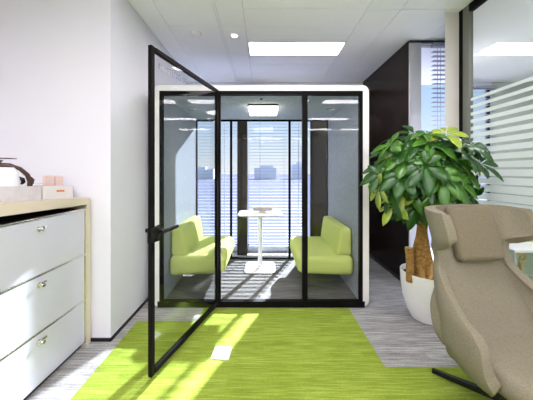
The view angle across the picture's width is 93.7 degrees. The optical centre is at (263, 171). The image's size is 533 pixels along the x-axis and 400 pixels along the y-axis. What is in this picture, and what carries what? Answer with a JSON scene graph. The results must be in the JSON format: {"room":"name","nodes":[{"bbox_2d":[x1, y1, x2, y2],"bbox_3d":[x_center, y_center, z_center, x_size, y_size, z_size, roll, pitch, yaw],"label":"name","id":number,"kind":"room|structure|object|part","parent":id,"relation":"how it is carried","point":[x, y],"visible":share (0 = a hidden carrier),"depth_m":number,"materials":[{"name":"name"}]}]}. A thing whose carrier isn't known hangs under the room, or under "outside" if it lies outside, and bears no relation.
{"room":"office lounge","nodes":[
{"label":"office lounge","id":0,"kind":"room"},
{"bbox_2d":[0,0,185,337],"bbox_3d":[-3.358,-0.100,-0.553,2.274,3.000,10.795,0,0,19],"label":"wall","id":1,"kind":"structure","parent":0,"point":[74,73],"depth_m":2.07,"materials":[{"name":"paint"}]},
{"bbox_2d":[91,298,147,341],"bbox_3d":[-1.346,1.386,3.006,0.168,0.028,1.888,0,0,0],"label":"baseboard","id":2,"kind":"structure","parent":1,"relation":"attached to","point":[146,300],"depth_m":2.17,"materials":[{"name":"black plastic"}]},
{"bbox_2d":[26,248,458,399],"bbox_3d":[0.800,1.460,-0.750,9.800,0.120,10.700,0,0,0],"label":"floor","id":3,"kind":"structure","parent":0,"point":[398,339],"depth_m":2.13,"materials":[{"name":"grey carpet"}]},
{"bbox_2d":[0,198,90,399],"bbox_3d":[-1.848,0.774,1.479,0.894,1.252,1.158,0,0,0],"label":"cabinet","id":4,"kind":"object","parent":3,"relation":"on","point":[45,244],"visible":0.99,"depth_m":1.62,"materials":[{"name":"white wood"}]},
{"bbox_2d":[0,186,40,201],"bbox_3d":[-1.692,0.136,1.571,0.315,0.108,0.302,0,0,0],"label":"tray","id":5,"kind":"object","parent":4,"relation":"on","point":[7,193],"visible":1,"depth_m":1.57,"materials":[{"name":"white plastic"}]},
{"bbox_2d":[0,158,34,185],"bbox_3d":[-1.709,0.040,1.588,0.238,0.266,0.297,0,0,0],"label":"electric kettle","id":6,"kind":"object","parent":5,"relation":"in","point":[9,175],"visible":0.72,"depth_m":1.61,"materials":[{"name":"white plastic"}]},
{"bbox_3d":[-1.700,-0.053,1.600,0.144,0.052,0.144,0,0,0],"label":"lid","id":7,"kind":"part","parent":6,"relation":"part of","materials":[{"name":"white plastic"}]},
{"bbox_2d":[19,176,24,184],"bbox_3d":[-1.631,0.058,1.685,0.025,0.058,0.036,0,0,17],"label":"switch","id":8,"kind":"object","parent":6,"relation":"attached to","point":[21,179],"depth_m":1.68,"materials":[{"name":"black plastic"}]},
{"bbox_3d":[-1.443,0.480,1.596,0.012,0.348,0.808,0,0,0],"label":"drawer","id":9,"kind":"part","parent":4,"relation":"part of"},
{"bbox_3d":[-1.419,0.364,1.609,0.036,0.034,0.061,0,0,0],"label":"knob","id":10,"kind":"part","parent":4,"relation":"part of","materials":[{"name":"silver metal"}]},
{"bbox_3d":[-1.443,0.845,1.596,0.012,0.350,0.808,0,0,0],"label":"drawer","id":11,"kind":"part","parent":4,"relation":"part of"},
{"bbox_3d":[-1.419,0.722,1.609,0.036,0.034,0.061,0,0,0],"label":"knob","id":12,"kind":"part","parent":4,"relation":"part of","materials":[{"name":"silver metal"}]},
{"bbox_3d":[-1.443,1.198,1.596,0.012,0.323,0.808,0,0,0],"label":"drawer","id":13,"kind":"part","parent":4,"relation":"part of","materials":[{"name":"white wood"}]},
{"bbox_3d":[-1.419,1.086,1.609,0.036,0.034,0.061,0,0,0],"label":"knob","id":14,"kind":"part","parent":4,"relation":"part of","materials":[{"name":"silver metal"}]},
{"bbox_3d":[-1.858,1.385,1.596,0.783,0.030,0.812,0,0,0],"label":"kick plate","id":15,"kind":"part","parent":4,"relation":"part of","materials":[{"name":"white wood"}]},
{"bbox_2d":[41,186,72,198],"bbox_3d":[-1.686,0.153,1.897,0.268,0.110,0.277,0,0,0],"label":"storage box","id":16,"kind":"object","parent":4,"relation":"on","point":[47,192],"visible":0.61,"depth_m":1.87,"materials":[{"name":"white cardboard"}]},
{"bbox_2d":[42,176,53,185],"bbox_3d":[-1.597,0.109,1.854,0.025,0.165,0.078,0,0,0],"label":"card sleeve","id":17,"kind":"object","parent":16,"relation":"in","point":[46,180],"visible":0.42,"depth_m":1.83,"materials":[{"name":"pink paper"}]},
{"bbox_2d":[54,176,62,185],"bbox_3d":[-1.597,0.112,1.938,0.025,0.160,0.075,0,0,0],"label":"card sleeve","id":18,"kind":"object","parent":16,"relation":"in","point":[58,180],"visible":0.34,"depth_m":1.93,"materials":[{"name":"pink paper"}]},
{"bbox_2d":[145,45,368,377],"bbox_3d":[-0.031,0.244,2.800,2.226,2.312,2.321,0,0,0],"label":"pod","id":19,"kind":"object","parent":3,"relation":"on","point":[175,112],"visible":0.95,"depth_m":2.73,"materials":[{"name":"metal"}]},
{"bbox_3d":[-0.723,0.420,1.742,0.158,0.100,0.206,0,0,17],"label":"door handle","id":20,"kind":"part","parent":19,"relation":"part of","materials":[{"name":"metal"}]},
{"bbox_3d":[-0.614,0.258,2.101,0.030,2.192,0.955,0,0,17],"label":"glass door","id":21,"kind":"part","parent":19,"relation":"part of","materials":[{"name":"clear glass"}]},
{"bbox_2d":[170,216,233,274],"bbox_3d":[-0.750,0.920,3.230,0.623,0.560,0.940,0,0,0],"label":"seat","id":22,"kind":"object","parent":19,"relation":"attached to","point":[193,252],"visible":0.93,"depth_m":2.85,"materials":[{"name":"green fabric"}]},
{"bbox_3d":[-0.974,0.800,3.255,0.169,0.320,0.850,0,0,0],"label":"backrest","id":23,"kind":"part","parent":22,"relation":"part of","materials":[{"name":"green fabric"}]},
{"bbox_3d":[-0.750,1.048,3.230,0.621,0.214,0.940,0,0,0],"label":"seat","id":24,"kind":"part","parent":22,"relation":"part of","materials":[{"name":"green fabric"}]},
{"bbox_2d":[237,210,281,273],"bbox_3d":[-0.055,0.969,3.545,0.610,0.790,0.434,0,0,0],"label":"pedestal table","id":25,"kind":"object","parent":19,"relation":"on","point":[259,267],"visible":0.99,"depth_m":3.52,"materials":[{"name":"white metal"}]},
{"bbox_2d":[253,206,271,212],"bbox_3d":[-0.020,0.534,3.560,0.270,0.079,0.080,0,0,0],"label":"bowl","id":26,"kind":"object","parent":25,"relation":"on","point":[262,209],"visible":1,"depth_m":3.52,"materials":[{"name":"white ceramic"}]},
{"bbox_3d":[-0.030,0.280,2.600,2.136,2.232,0.054,0,0,0],"label":"frame","id":27,"kind":"part","parent":19,"relation":"part of","materials":[{"name":"black metal"}]},
{"bbox_3d":[-0.030,0.267,3.938,2.096,2.206,0.035,0,0,0],"label":"frame","id":28,"kind":"part","parent":19,"relation":"part of","materials":[{"name":"black metal"}]},
{"bbox_2d":[248,104,277,115],"bbox_3d":[-0.010,-0.797,3.230,0.370,0.050,0.420,0,0,0],"label":"lamp","id":29,"kind":"object","parent":19,"relation":"attached to","point":[254,109],"depth_m":3.09,"materials":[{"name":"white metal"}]},
{"bbox_2d":[290,216,352,274],"bbox_3d":[0.691,0.920,3.230,0.623,0.560,0.940,0,0,0],"label":"seat","id":30,"kind":"object","parent":19,"relation":"attached to","point":[330,252],"visible":0.98,"depth_m":2.84,"materials":[{"name":"green fabric"}]},
{"bbox_3d":[0.690,1.048,3.230,0.621,0.214,0.940,0,0,0],"label":"seat","id":31,"kind":"part","parent":30,"relation":"part of","materials":[{"name":"green fabric"}]},
{"bbox_3d":[0.913,0.800,3.255,0.169,0.320,0.850,0,0,0],"label":"backrest","id":32,"kind":"part","parent":30,"relation":"part of","materials":[{"name":"green fabric"}]},
{"bbox_2d":[70,308,491,399],"bbox_3d":[0.906,1.398,0.532,4.188,0.004,4.065,0,0,0],"label":"carpet","id":33,"kind":"object","parent":3,"relation":"on","point":[277,353],"visible":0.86,"depth_m":1.80,"materials":[{"name":"green carpet"}]},
{"bbox_2d":[211,346,231,359],"bbox_3d":[-0.325,1.391,1.925,0.136,0.009,0.132,0,0,4],"label":"socket","id":34,"kind":"object","parent":33,"relation":"on","point":[220,352],"visible":1,"depth_m":1.91,"materials":[{"name":"white plastic"}]},
{"bbox_2d":[424,204,532,399],"bbox_3d":[1.444,0.813,1.448,0.862,1.163,0.796,0,0,-14],"label":"armchair","id":35,"kind":"object","parent":33,"relation":"on","point":[481,303],"visible":1,"depth_m":1.56,"materials":[{"name":"beige fabric"}]},
{"bbox_3d":[1.310,1.355,1.599,0.052,0.080,0.400,0,0,-42],"label":"leg","id":36,"kind":"part","parent":35,"relation":"part of","materials":[{"name":"metal"}]},
{"bbox_2d":[444,206,505,261],"bbox_3d":[1.399,0.407,1.674,0.332,0.351,0.168,0,0,-7],"label":"cushion","id":37,"kind":"object","parent":35,"relation":"on","point":[478,238],"depth_m":1.63,"materials":[{"name":"beige fabric"}]},
{"bbox_3d":[1.473,1.047,1.334,0.670,0.135,0.560,0,0,-14],"label":"seat","id":38,"kind":"part","parent":35,"relation":"part of","materials":[{"name":"beige fabric"}]},
{"bbox_2d":[360,125,503,324],"bbox_3d":[1.389,0.484,2.191,1.015,1.832,0.772,0,0,-13],"label":"tree","id":39,"kind":"object","parent":3,"relation":"on","point":[418,175],"visible":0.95,"depth_m":2.04,"materials":[{"name":"green plant"}]},
{"bbox_3d":[1.555,1.174,2.400,0.444,0.452,0.444,0,0,0],"label":"pot","id":40,"kind":"part","parent":39,"relation":"part of","materials":[{"name":"white ceramic"}]},
{"bbox_2d":[509,242,532,279],"bbox_3d":[2.794,1.058,2.529,1.012,0.685,0.502,0,0,0],"label":"display case","id":41,"kind":"object","parent":3,"relation":"on","point":[524,247],"visible":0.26,"depth_m":2.50,"materials":[{"name":"clear glass"}]},
{"bbox_3d":[2.795,0.932,2.765,0.970,0.395,0.020,0,0,0],"label":"panel","id":42,"kind":"part","parent":41,"relation":"part of","materials":[{"name":"glass"}]},
{"bbox_2d":[518,253,526,270],"bbox_3d":[2.539,0.960,2.460,0.121,0.341,0.080,0,0,0],"label":"trophy","id":43,"kind":"object","parent":41,"relation":"on","point":[521,268],"visible":0.47,"depth_m":2.45,"materials":[{"name":"gold metal"}]},
{"bbox_3d":[2.530,0.978,2.455,0.044,0.195,0.044,0,0,0],"label":"stem","id":44,"kind":"part","parent":43,"relation":"part of","materials":[{"name":"gold metal"}]},
{"bbox_2d":[313,122,325,235],"bbox_3d":[1.315,-0.030,4.510,0.890,2.860,0.120,0,0,0],"label":"wall panel","id":45,"kind":"object","parent":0,"point":[319,128],"visible":0.07,"depth_m":4.45,"materials":[{"name":"black wood"}]},
{"bbox_2d":[128,0,532,84],"bbox_3d":[0.800,-1.650,-0.750,9.800,0.100,10.700,0,0,0],"label":"ceiling","id":46,"kind":"structure","parent":0,"point":[372,31],"depth_m":2.89,"materials":[{"name":"white paint"}]},
{"bbox_2d":[191,30,201,37],"bbox_3d":[-0.780,-1.581,2.880,0.124,0.035,0.124,0,0,0],"label":"smoke detector","id":47,"kind":"object","parent":46,"relation":"attached to","point":[196,34],"visible":1,"depth_m":2.85,"materials":[{"name":"white plastic"}]},
{"bbox_2d":[230,32,238,37],"bbox_3d":[-0.345,-1.589,2.920,0.110,0.020,0.110,0,0,0],"label":"recessed light","id":48,"kind":"object","parent":46,"relation":"in","point":[233,35],"visible":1,"depth_m":2.90,"materials":[{"name":"white plastic"}]},
{"bbox_2d":[249,42,344,54],"bbox_3d":[0.405,-1.595,3.240,1.190,0.010,0.330,0,0,0],"label":"recessed light","id":49,"kind":"object","parent":46,"relation":"in","point":[255,48],"visible":1,"depth_m":3.23,"materials":[{"name":"white plastic"}]},
{"bbox_2d":[474,42,532,54],"bbox_3d":[3.460,-1.595,3.240,1.190,0.010,0.330,0,0,0],"label":"recessed light","id":50,"kind":"object","parent":46,"relation":"in","point":[498,48],"visible":1,"depth_m":3.25,"materials":[{"name":"white plastic"}]},
{"bbox_2d":[363,42,408,275],"bbox_3d":[1.810,-0.100,3.810,0.100,3.000,1.520,0,0,0],"label":"wall","id":51,"kind":"structure","parent":0,"point":[388,86],"depth_m":3.56,"materials":[{"name":"black paint"}]},
{"bbox_2d":[369,253,400,280],"bbox_3d":[1.754,1.375,3.750,0.012,0.050,1.400,0,0,0],"label":"baseboard","id":52,"kind":"structure","parent":51,"relation":"attached to","point":[384,266],"depth_m":3.60,"materials":[{"name":"black plastic"}]},
{"bbox_2d":[409,43,420,246],"bbox_3d":[1.835,-0.100,3.075,0.140,3.000,0.090,0,0,0],"label":"trim","id":53,"kind":"structure","parent":51,"relation":"attached to","point":[414,48],"depth_m":3.03,"materials":[{"name":"white paint"}]},
{"bbox_2d":[445,12,458,163],"bbox_3d":[1.880,-0.100,2.560,0.140,3.000,0.120,0,0,0],"label":"wall column","id":54,"kind":"structure","parent":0,"point":[451,18],"depth_m":2.50,"materials":[{"name":"white paint"}]},
{"bbox_2d":[459,0,532,210],"bbox_3d":[1.972,-0.100,1.300,0.045,3.000,2.400,0,0,0],"label":"glass wall","id":55,"kind":"structure","parent":0,"point":[466,98],"depth_m":2.12,"materials":[{"name":"clear glass"}]},
{"bbox_3d":[1.972,-0.100,2.417,0.040,3.000,0.075,0,0,0],"label":"post","id":56,"kind":"part","parent":55,"relation":"part of","materials":[{"name":"metal"}]},
{"bbox_3d":[1.972,-1.565,1.290,0.045,0.070,2.180,0,0,0],"label":"rail","id":57,"kind":"part","parent":55,"relation":"part of","materials":[{"name":"metal"}]},
{"bbox_2d":[490,82,532,205],"bbox_3d":[4.825,-0.100,4.510,1.550,3.000,0.120,0,0,0],"label":"blind","id":58,"kind":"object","parent":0,"point":[499,84],"depth_m":4.45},
{"bbox_2d":[186,82,491,250],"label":"wall","id":59,"kind":"structure","parent":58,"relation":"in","point":[188,83],"depth_m":4.45,"materials":[{"name":"paint"}]},
{"bbox_2d":[198,127,236,246],"bbox_3d":[-1.028,0.125,4.360,1.115,2.350,0.056,0,0,0],"label":"blind","id":60,"kind":"object","parent":59,"relation":"attached to","point":[198,127],"visible":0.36,"depth_m":4.35,"materials":[{"name":"white plastic"}]},
{"bbox_2d":[237,122,247,254],"bbox_3d":[-0.365,-0.030,4.320,0.170,2.860,0.240,0,0,0],"label":"post","id":61,"kind":"object","parent":59,"relation":"attached to","point":[242,127],"visible":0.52,"depth_m":4.20,"materials":[{"name":"brown metal"}]},
{"bbox_2d":[234,122,312,245],"bbox_3d":[-0.365,0.130,4.505,2.470,2.400,0.050,0,0,0],"label":"window","id":62,"kind":"structure","parent":59,"relation":"attached to","point":[311,123],"depth_m":4.48,"materials":[{"name":"clear glass"}]},
{"bbox_2d":[249,122,301,246],"bbox_3d":[0.200,0.125,4.360,0.920,2.350,0.056,0,0,0],"label":"blind","id":63,"kind":"object","parent":59,"relation":"attached to","point":[298,127],"visible":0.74,"depth_m":4.35,"materials":[{"name":"white plastic"}]},
{"bbox_3d":[0.200,1.293,4.360,0.920,0.014,0.050,0,0,0],"label":"rail","id":64,"kind":"part","parent":63,"relation":"part of","materials":[{"name":"white metal"}]},
{"bbox_3d":[0.265,0.125,4.360,0.675,2.350,0.054,0,0,0],"label":"ladder cord","id":65,"kind":"part","parent":63,"relation":"part of","materials":[{"name":"white fabric"}]},
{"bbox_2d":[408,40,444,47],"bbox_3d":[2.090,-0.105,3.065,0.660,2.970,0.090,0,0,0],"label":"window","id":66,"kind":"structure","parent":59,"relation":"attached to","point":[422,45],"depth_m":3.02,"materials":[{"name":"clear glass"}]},
{"bbox_2d":[431,42,444,258],"bbox_3d":[2.200,-0.120,3.000,0.360,2.840,0.056,0,0,0],"label":"blind","id":67,"kind":"object","parent":59,"relation":"attached to","point":[437,45],"visible":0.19,"depth_m":2.99,"materials":[{"name":"white metal"}]},
{"bbox_3d":[2.200,-1.520,3.000,0.360,0.040,0.056,0,0,0],"label":"head rail","id":68,"kind":"part","parent":67,"relation":"part of","materials":[{"name":"white metal"}]},
{"bbox_3d":[2.100,-0.120,3.000,0.005,2.840,0.054,0,0,0],"label":"ladder cord","id":69,"kind":"part","parent":67,"relation":"part of","materials":[{"name":"white fabric"}]},
{"bbox_2d":[473,87,489,200],"bbox_3d":[3.855,-0.100,4.505,0.390,2.860,0.050,0,0,0],"label":"window","id":70,"kind":"structure","parent":59,"relation":"attached to","point":[488,120],"depth_m":4.48,"materials":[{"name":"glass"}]},
{"bbox_2d":[474,85,496,199],"bbox_3d":[3.860,-0.100,4.360,0.360,2.800,0.056,0,0,0],"label":"blind","id":71,"kind":"object","parent":70,"relation":"attached to","point":[477,87],"visible":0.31,"depth_m":4.35,"materials":[{"name":"white metal"}]},
{"bbox_3d":[3.860,-1.480,4.360,0.360,0.040,0.056,0,0,0],"label":"head rail","id":72,"kind":"part","parent":71,"relation":"part of","materials":[{"name":"white metal"}]},
{"bbox_3d":[3.860,-0.100,4.360,0.005,2.800,0.054,0,0,0],"label":"ladder cord","id":73,"kind":"part","parent":71,"relation":"part of","materials":[{"name":"white fabric"}]},
{"label":"outside","id":74,"kind":"structure","parent":0,"visible":0},
{"bbox_2d":[198,174,485,247],"bbox_3d":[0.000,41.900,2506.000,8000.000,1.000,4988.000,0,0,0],"label":"ground","id":75,"kind":"structure","parent":74,"point":[280,184],"depth_m":328.61,"materials":[{"name":"blue"}]},
{"bbox_2d":[198,167,213,178],"bbox_3d":[-360.000,5.400,1519.850,110.000,72.000,40.300,0,0,0],"label":"office tower","id":76,"kind":"structure","parent":75,"relation":"on","point":[201,170],"depth_m":1499.96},
{"bbox_2d":[254,166,275,178],"bbox_3d":[8.000,1.400,1499.850,130.000,80.000,40.300,0,0,0],"label":"office tower","id":77,"kind":"structure","parent":75,"relation":"on","point":[263,169],"depth_m":1479.95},
{"bbox_2d":[291,162,301,178],"bbox_3d":[205.000,-9.600,1539.850,80.000,102.000,40.300,0,0,0],"label":"office tower","id":78,"kind":"structure","parent":75,"relation":"on","point":[294,167],"depth_m":1519.86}
]}

